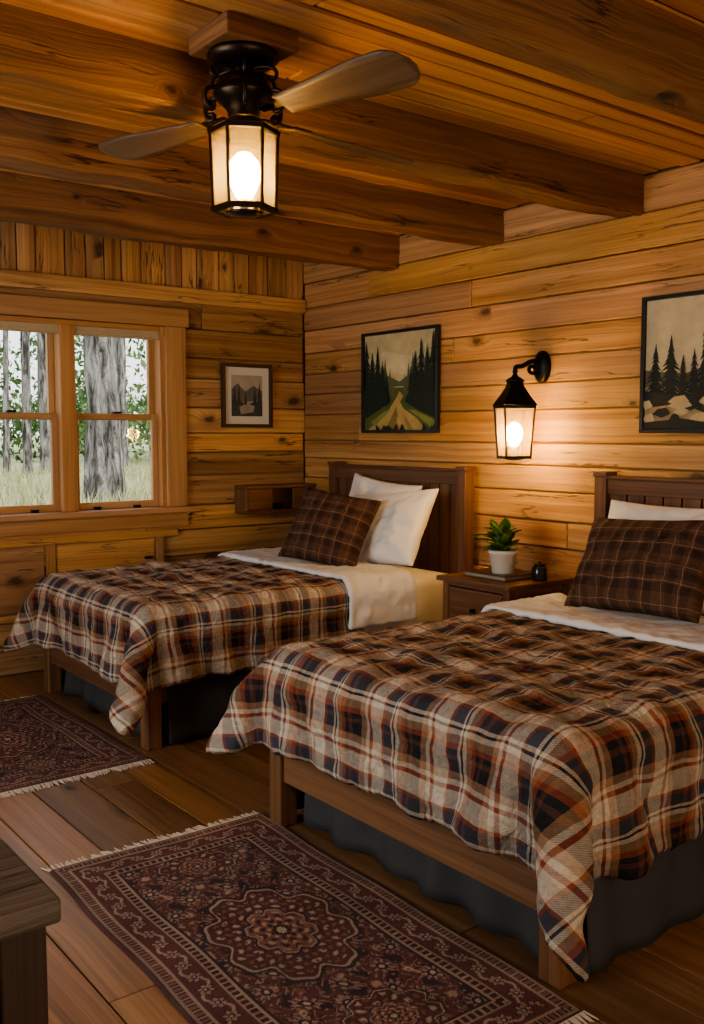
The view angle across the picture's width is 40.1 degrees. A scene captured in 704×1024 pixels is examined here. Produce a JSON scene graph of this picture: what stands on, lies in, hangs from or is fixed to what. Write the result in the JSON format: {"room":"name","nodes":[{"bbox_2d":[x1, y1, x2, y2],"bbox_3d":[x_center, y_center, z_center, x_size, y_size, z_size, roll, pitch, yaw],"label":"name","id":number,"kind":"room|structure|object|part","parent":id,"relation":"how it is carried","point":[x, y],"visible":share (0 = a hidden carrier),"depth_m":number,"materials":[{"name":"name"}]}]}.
{"room":"cabin bedroom","nodes":[
{"label":"cabin bedroom","id":0,"kind":"room"},
{"bbox_2d":[0,221,305,676],"bbox_3d":[-2.337,-0.315,5.068,5.330,2.660,0.192,-4,6,-38],"label":"wall","id":1,"kind":"structure","parent":0,"point":[219,458],"depth_m":6.08,"materials":[{"name":"brown wood"}]},
{"bbox_2d":[0,333,157,513],"bbox_3d":[-1.669,-0.537,5.568,1.160,1.058,0.065,-4,6,-38],"label":"window","id":2,"kind":"structure","parent":1,"relation":"in","point":[50,415],"depth_m":5.60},
{"bbox_2d":[0,320,158,339],"bbox_3d":[-1.632,-1.036,5.481,1.156,0.050,0.043,-4,6,-38],"label":"shade","id":3,"kind":"object","parent":2,"relation":"attached to","point":[4,325],"visible":0.98,"depth_m":5.54,"materials":[{"name":"wood"}]},
{"bbox_2d":[0,529,177,623],"bbox_3d":[-1.673,0.371,5.513,1.505,0.460,0.042,-4,6,-38],"label":"base cabinet","id":4,"kind":"object","parent":1,"relation":"attached to","point":[21,569],"visible":0.62,"depth_m":5.51,"materials":[{"name":"brown wood"}]},
{"bbox_2d":[0,293,194,536],"bbox_3d":[-1.639,-0.544,5.537,1.530,1.320,0.220,-4,6,-38],"label":"window frame","id":5,"kind":"structure","parent":1,"relation":"attached to","point":[169,352],"depth_m":5.61,"materials":[{"name":"brown wood"}]},
{"bbox_2d":[5,410,140,512],"bbox_3d":[-1.647,-0.292,5.548,0.916,0.577,0.035,-4,6,-38],"label":"latches","id":6,"kind":"object","parent":5,"relation":"in","point":[113,412],"visible":1,"depth_m":5.67,"materials":[{"name":"black metal"}]},
{"bbox_2d":[0,269,305,313],"bbox_3d":[-2.270,-1.241,4.922,4.946,0.090,0.050,-4,6,-38],"label":"trim","id":7,"kind":"structure","parent":1,"relation":"attached to","point":[8,278],"depth_m":5.70,"materials":[{"name":"brown wood"}]},
{"bbox_2d":[220,363,272,427],"bbox_3d":[-0.672,-0.745,6.189,0.375,0.405,0.028,-4,6,-38],"label":"framed landscape print","id":8,"kind":"object","parent":1,"relation":"attached to","point":[246,389],"visible":1,"depth_m":6.19,"materials":[{"name":"beige paper"}]},
{"bbox_2d":[231,399,261,415],"label":"ground","id":9,"kind":"structure","parent":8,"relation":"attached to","materials":[{"name":"paper"}]},
{"bbox_2d":[231,383,261,403],"bbox_3d":[-0.674,-0.758,6.191,0.231,0.131,0.001,-4,6,-38],"label":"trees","id":10,"kind":"object","parent":8,"relation":"attached to","point":[250,392],"depth_m":6.19,"materials":[{"name":"paper"}]},
{"bbox_2d":[231,375,261,403],"label":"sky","id":11,"kind":"structure","parent":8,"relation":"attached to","materials":[{"name":"beige paper"}]},
{"bbox_2d":[232,382,261,405],"bbox_3d":[-0.672,-0.758,6.190,0.229,0.157,0.001,-4,6,-37],"label":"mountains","id":12,"kind":"structure","parent":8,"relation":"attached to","point":[243,393],"depth_m":6.19,"materials":[{"name":"paper"}]},
{"bbox_2d":[239,403,254,413],"bbox_3d":[-0.674,-0.663,6.199,0.116,0.070,0.001,-4,6,-38],"label":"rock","id":13,"kind":"object","parent":8,"relation":"attached to","point":[249,408],"depth_m":6.20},
{"bbox_2d":[234,483,314,514],"bbox_3d":[-0.502,-0.091,6.319,0.535,0.182,0.150,-4,6,-38],"label":"cubby shelf","id":14,"kind":"object","parent":1,"relation":"attached to","point":[279,497],"visible":0.83,"depth_m":6.22,"materials":[{"name":"brown wood"}]},
{"bbox_2d":[0,668,703,1023],"bbox_3d":[-0.199,1.201,2.483,5.300,0.100,7.100,-4,6,-38],"label":"floor","id":15,"kind":"structure","parent":0,"point":[91,980],"depth_m":3.06,"materials":[{"name":"brown wood"}]},
{"bbox_2d":[0,838,60,1023],"bbox_3d":[-0.979,0.873,1.182,1.050,0.767,0.650,-4,6,-38],"label":"dresser","id":16,"kind":"object","parent":15,"relation":"on","point":[28,905],"visible":1,"depth_m":1.21,"materials":[{"name":"brown wood"}]},
{"bbox_2d":[0,695,154,797],"bbox_3d":[-1.515,1.002,4.236,0.778,0.011,1.345,-4,6,-38],"label":"rug","id":17,"kind":"object","parent":15,"relation":"on","point":[41,743],"visible":1,"depth_m":4.10,"materials":[{"name":"fabric"}]},
{"bbox_2d":[43,461,475,750],"bbox_3d":[-0.476,0.347,5.131,1.941,1.171,1.260,-4,6,-38],"label":"bed","id":18,"kind":"object","parent":15,"relation":"on","point":[196,708],"visible":0.29,"depth_m":5.06,"materials":[{"name":"brown wood"}]},
{"bbox_3d":[-1.215,0.743,4.588,0.070,0.470,1.220,-4,6,-38],"label":"foot rail","id":19,"kind":"part","parent":18,"relation":"part of","materials":[{"name":"brown wood"}]},
{"bbox_2d":[3,556,362,735],"bbox_3d":[-0.839,0.566,4.842,1.408,0.513,1.585,-4,6,-38],"label":"comforter","id":20,"kind":"object","parent":18,"relation":"on","point":[146,627],"visible":0.91,"depth_m":4.40,"materials":[{"name":"fabric"}]},
{"bbox_2d":[217,547,417,629],"bbox_3d":[-0.240,0.393,5.316,0.445,0.278,1.341,-4,6,-38],"label":"sheet","id":21,"kind":"object","parent":18,"relation":"on","point":[379,594],"visible":0.75,"depth_m":4.85,"materials":[{"name":"white fabric"}]},
{"bbox_2d":[278,486,381,566],"bbox_3d":[-0.121,0.089,5.221,0.514,0.443,0.276,2,5,24],"label":"throw pillow","id":22,"kind":"object","parent":21,"relation":"on","point":[328,528],"visible":0.98,"depth_m":5.15,"materials":[{"name":"brown fabric"}]},
{"bbox_2d":[349,473,421,496],"bbox_3d":[0.151,0.027,5.618,0.199,0.491,0.646,-4,6,-38],"label":"pillow","id":23,"kind":"object","parent":18,"relation":"on","point":[361,485],"visible":0.22,"depth_m":5.62,"materials":[{"name":"fabric"}]},
{"bbox_2d":[353,488,438,565],"bbox_3d":[0.161,0.092,5.313,0.302,0.460,0.707,-4,6,-42],"label":"pillow","id":24,"kind":"object","parent":18,"relation":"on","point":[395,533],"visible":0.63,"depth_m":5.13,"materials":[{"name":"fabric"}]},
{"bbox_3d":[0.255,0.300,5.702,0.082,1.171,1.242,-4,6,-38],"label":"headboard","id":25,"kind":"part","parent":18,"relation":"part of","materials":[{"name":"brown wood"}]},
{"bbox_3d":[-0.488,0.503,5.134,1.780,0.330,1.190,-4,6,-38],"label":"mattress","id":26,"kind":"part","parent":18,"relation":"part of","materials":[{"name":"white fabric"}]},
{"bbox_2d":[40,811,598,1023],"bbox_3d":[-0.195,1.135,2.608,0.804,0.011,1.575,-4,6,-38],"label":"rug","id":27,"kind":"object","parent":15,"relation":"on","point":[242,920],"visible":1,"depth_m":2.55,"materials":[{"name":"fabric"}]},
{"bbox_2d":[270,471,703,989],"bbox_3d":[0.851,0.487,3.425,1.948,1.171,1.423,-4,6,-38],"label":"bed","id":28,"kind":"object","parent":15,"relation":"on","point":[499,892],"visible":0.37,"depth_m":2.68,"materials":[{"name":"brown wood"}]},
{"bbox_3d":[0.136,0.885,2.851,0.070,0.470,1.290,-4,6,-38],"label":"foot rail","id":29,"kind":"part","parent":28,"relation":"part of","materials":[{"name":"brown wood"}]},
{"bbox_2d":[206,610,703,981],"bbox_3d":[0.511,0.700,3.117,1.359,0.498,1.633,-4,6,-38],"label":"comforter","id":30,"kind":"object","parent":28,"relation":"on","point":[576,755],"visible":0.98,"depth_m":2.62,"materials":[{"name":"fabric"}]},
{"bbox_2d":[481,593,703,652],"bbox_3d":[1.112,0.533,3.583,0.444,0.274,1.414,-4,6,-38],"label":"sheet","id":31,"kind":"object","parent":28,"relation":"on","point":[551,608],"visible":0.7,"depth_m":3.60,"materials":[{"name":"white fabric"}]},
{"bbox_2d":[564,517,703,623],"bbox_3d":[1.128,0.210,3.746,0.276,0.391,0.652,-3,6,-33],"label":"throw pillow","id":32,"kind":"object","parent":31,"relation":"on","point":[649,567],"visible":1,"depth_m":3.65,"materials":[{"name":"brown fabric"}]},
{"bbox_3d":[1.570,0.439,4.013,0.082,1.171,1.372,-4,6,-38],"label":"headboard","id":33,"kind":"part","parent":28,"relation":"part of","materials":[{"name":"brown wood"}]},
{"bbox_2d":[608,500,703,613],"bbox_3d":[1.297,0.181,3.983,0.259,0.420,0.694,-4,6,-39],"label":"pillow","id":34,"kind":"object","parent":28,"relation":"on","point":[618,509],"visible":0.17,"depth_m":4.03,"materials":[{"name":"fabric"}]},
{"bbox_2d":[437,569,573,619],"bbox_3d":[0.752,0.639,4.758,0.483,0.650,0.480,-4,6,-38],"label":"nightstand","id":35,"kind":"object","parent":15,"relation":"on","point":[462,595],"visible":0.37,"depth_m":4.62,"materials":[{"name":"brown wood"}]},
{"bbox_2d":[463,567,531,581],"bbox_3d":[0.721,0.303,4.712,0.226,0.024,0.280,-4,6,-38],"label":"book","id":36,"kind":"object","parent":35,"relation":"on","point":[484,573],"visible":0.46,"depth_m":4.64,"materials":[{"name":"brown paper"}]},
{"bbox_2d":[472,517,520,574],"bbox_3d":[0.724,0.156,4.660,0.231,0.278,0.212,4,6,39],"label":"potted plant","id":37,"kind":"object","parent":36,"relation":"on","point":[503,558],"visible":1,"depth_m":4.62,"materials":[{"name":"green plant"}]},
{"bbox_3d":[0.730,0.238,4.657,0.144,0.114,0.144,-4,6,-38],"label":"pot","id":38,"kind":"part","parent":37,"relation":"part of","materials":[{"name":"ceramic"}]},
{"bbox_2d":[532,561,546,580],"bbox_3d":[0.893,0.280,4.597,0.072,0.092,0.072,-4,6,-38],"label":"candle jar","id":39,"kind":"object","parent":35,"relation":"on","point":[539,570],"visible":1,"depth_m":4.57,"materials":[{"name":"black glass"}]},
{"bbox_3d":[0.893,0.247,4.595,0.056,0.026,0.056,-4,6,-38],"label":"lid","id":40,"kind":"part","parent":39,"relation":"part of","materials":[{"name":"black metal"}]},
{"bbox_2d":[0,0,703,235],"bbox_3d":[-0.199,-1.398,2.271,5.300,0.124,7.100,-4,6,-38],"label":"ceiling","id":41,"kind":"structure","parent":0,"point":[461,82],"depth_m":3.28,"materials":[{"name":"brown wood"}]},
{"bbox_2d":[0,171,400,271],"bbox_3d":[-1.722,-1.404,4.200,4.950,0.228,0.177,-4,6,-38],"label":"ceiling beam","id":42,"kind":"structure","parent":41,"relation":"attached to","point":[24,199],"depth_m":4.79,"materials":[{"name":"brown wood"}]},
{"bbox_2d":[0,106,503,246],"bbox_3d":[-1.214,-1.360,3.546,4.950,0.207,0.175,-4,6,-38],"label":"ceiling beam","id":43,"kind":"structure","parent":41,"relation":"attached to","point":[34,143],"depth_m":3.99,"materials":[{"name":"brown wood"}]},
{"bbox_2d":[99,10,419,218],"bbox_3d":[-0.121,-1.138,2.956,0.910,0.516,1.217,-4,6,-38],"label":"ceiling fan","id":44,"kind":"object","parent":41,"relation":"hanging from","point":[244,48],"depth_m":2.74,"materials":[{"name":"brown wood"}]},
{"bbox_2d":[0,2,644,217],"bbox_3d":[-0.694,-1.309,2.878,4.950,0.200,0.172,-4,6,-38],"label":"ceiling beam","id":45,"kind":"structure","parent":41,"relation":"attached to","point":[41,54],"depth_m":3.27,"materials":[{"name":"brown wood"}]},
{"bbox_2d":[353,0,703,123],"bbox_3d":[-0.066,-1.242,2.071,4.950,0.202,0.167,-4,6,-38],"label":"ceiling beam","id":46,"kind":"structure","parent":41,"relation":"attached to","point":[622,50],"depth_m":2.56,"materials":[{"name":"brown wood"}]},
{"bbox_2d":[304,158,703,587],"bbox_3d":[1.788,-0.223,3.951,0.186,2.660,6.900,-4,6,-38],"label":"wall","id":47,"kind":"structure","parent":0,"point":[571,286],"depth_m":4.91,"materials":[{"name":"brown wood"}]},
{"bbox_2d":[361,324,440,432],"bbox_3d":[0.277,-0.769,5.686,0.028,0.605,0.685,-4,6,-38],"label":"picture","id":48,"kind":"object","parent":47,"relation":"attached to","point":[400,368],"visible":1,"depth_m":5.67,"materials":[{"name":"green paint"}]},
{"bbox_2d":[387,408,397,429],"bbox_3d":[0.235,-0.558,5.761,0.001,0.137,0.117,-4,6,-38],"label":"print","id":49,"kind":"object","parent":48,"relation":"attached to","point":[392,422],"depth_m":5.75},
{"bbox_2d":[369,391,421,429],"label":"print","id":50,"kind":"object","parent":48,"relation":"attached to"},
{"bbox_2d":[369,355,429,396],"bbox_3d":[0.278,-0.803,5.684,0.004,0.250,0.649,-4,6,-38],"label":"trees","id":51,"kind":"object","parent":48,"relation":"attached to","point":[389,375],"depth_m":5.68,"materials":[{"name":"paper"}]},
{"bbox_2d":[365,387,434,429],"bbox_3d":[0.279,-0.610,5.700,0.001,0.250,0.649,-4,6,-38],"label":"print","id":52,"kind":"object","parent":48,"relation":"attached to","point":[368,420],"depth_m":5.73},
{"bbox_2d":[365,328,434,387],"label":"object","id":53,"kind":"object","parent":48,"relation":"attached to","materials":[{"name":"beige paper"}]},
{"bbox_2d":[368,350,434,374],"bbox_3d":[0.279,-0.874,5.679,0.001,0.154,0.649,-4,6,-38],"label":"trees","id":54,"kind":"object","parent":48,"relation":"attached to","point":[395,363],"depth_m":5.70,"materials":[{"name":"paper"}]},
{"bbox_2d":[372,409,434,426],"bbox_3d":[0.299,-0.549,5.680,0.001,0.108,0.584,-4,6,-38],"label":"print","id":55,"kind":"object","parent":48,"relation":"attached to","point":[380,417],"depth_m":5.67},
{"bbox_2d":[403,414,412,429],"bbox_3d":[0.329,-0.531,5.643,0.001,0.102,0.097,-4,6,-38],"label":"print","id":56,"kind":"object","parent":48,"relation":"attached to","point":[409,427],"depth_m":5.64},
{"bbox_2d":[492,351,550,459],"bbox_3d":[0.846,-0.527,4.750,0.312,0.545,0.205,-2,5,-23],"label":"wall lantern","id":57,"kind":"object","parent":47,"relation":"attached to","point":[515,395],"visible":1,"depth_m":4.71,"materials":[{"name":"black metal"}]},
{"bbox_3d":[0.797,-0.381,4.741,0.084,0.122,0.084,-4,6,-38],"label":"bulb","id":58,"kind":"part","parent":57,"relation":"part of","materials":[{"name":"beige glass"}]},
{"bbox_3d":[0.869,-0.726,4.769,0.205,0.068,0.024,-4,6,-38],"label":"arm","id":59,"kind":"part","parent":57,"relation":"part of","materials":[{"name":"black metal"}]},
{"bbox_3d":[0.943,-0.726,4.827,0.036,0.160,0.104,-4,6,-38],"label":"plate","id":60,"kind":"part","parent":57,"relation":"part of","materials":[{"name":"black metal"}]},
{"bbox_2d":[639,290,703,432],"bbox_3d":[1.520,-0.638,4.088,0.028,0.605,0.687,-4,6,-38],"label":"picture","id":61,"kind":"object","parent":47,"relation":"attached to","point":[671,400],"visible":1,"depth_m":4.23,"materials":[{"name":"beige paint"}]},
{"bbox_2d":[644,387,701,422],"bbox_3d":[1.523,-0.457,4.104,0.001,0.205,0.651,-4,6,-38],"label":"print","id":62,"kind":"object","parent":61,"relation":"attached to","point":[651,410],"depth_m":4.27},
{"bbox_2d":[645,368,700,388],"bbox_3d":[1.523,-0.582,4.094,0.001,0.114,0.651,-4,6,-38],"label":"trees","id":63,"kind":"object","parent":61,"relation":"attached to","point":[662,375],"depth_m":4.28,"materials":[{"name":"black paper"}]},
{"bbox_2d":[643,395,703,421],"bbox_3d":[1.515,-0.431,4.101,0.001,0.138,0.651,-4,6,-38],"label":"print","id":64,"kind":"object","parent":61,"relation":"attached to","point":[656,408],"depth_m":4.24},
{"bbox_2d":[643,333,703,428],"bbox_3d":[1.519,-0.610,4.089,0.010,0.512,0.651,-4,6,-38],"label":"print","id":65,"kind":"object","parent":61,"relation":"attached to","point":[673,363],"depth_m":4.23},
{"bbox_2d":[646,294,703,372],"bbox_3d":[1.523,-0.638,4.090,0.001,0.569,0.651,-4,6,-38],"label":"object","id":66,"kind":"object","parent":61,"relation":"attached to","point":[682,318],"depth_m":4.21,"materials":[{"name":"beige paper"}]},
{"label":"outside","id":67,"kind":"structure","parent":0,"visible":0},
{"bbox_2d":[0,436,150,504],"bbox_3d":[-11.559,-1.197,23.038,60.000,1.101,39.390,-4,6,-38],"label":"ground","id":68,"kind":"structure","parent":67,"point":[144,459],"depth_m":20.51,"materials":[{"name":"green plant"}]},
{"bbox_2d":[3,331,10,471],"bbox_3d":[-5.484,-4.524,15.166,0.260,8.000,0.153,-4,6,-38],"label":"trunk","id":69,"kind":"object","parent":68,"relation":"on","point":[6,423],"visible":0.3,"depth_m":15.35,"materials":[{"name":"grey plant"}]},
{"bbox_2d":[20,332,33,477],"bbox_3d":[-4.786,-4.394,13.949,0.225,8.000,0.213,-4,6,-38],"label":"trunk","id":70,"kind":"object","parent":68,"relation":"on","point":[24,336],"visible":0.32,"depth_m":14.13,"materials":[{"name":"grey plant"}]},
{"bbox_2d":[37,333,50,473],"bbox_3d":[-4.807,-4.495,14.938,0.291,8.000,0.289,-4,6,-38],"label":"trunk","id":71,"kind":"object","parent":68,"relation":"on","point":[44,425],"visible":0.25,"depth_m":15.08,"materials":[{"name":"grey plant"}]},
{"bbox_2d":[0,332,150,464],"bbox_3d":[-5.020,-3.632,22.198,22.417,6.281,10.380,-4,6,-38],"label":"shrubs","id":72,"kind":"object","parent":68,"relation":"on","point":[140,407],"visible":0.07,"depth_m":18.94,"materials":[{"name":"green plant"}]},
{"bbox_2d":[0,460,150,505],"bbox_3d":[-2.106,-0.374,12.677,10.739,0.534,8.424,-4,6,-38],"label":"grass","id":73,"kind":"structure","parent":68,"relation":"on","point":[138,486],"depth_m":10.92,"materials":[{"name":"beige plant"}]},
{"bbox_2d":[82,336,125,501],"bbox_3d":[-2.450,-3.479,9.357,0.529,7.000,0.525,-4,6,-38],"label":"trunk","id":74,"kind":"object","parent":68,"relation":"on","point":[103,453],"visible":0.27,"depth_m":9.42,"materials":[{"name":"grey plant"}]},
{"bbox_2d":[116,338,129,467],"bbox_3d":[-3.865,-4.584,15.913,0.308,8.000,0.298,-4,6,-38],"label":"trunk","id":75,"kind":"object","parent":68,"relation":"on","point":[120,342],"visible":0.14,"depth_m":16.06,"materials":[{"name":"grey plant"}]}
]}

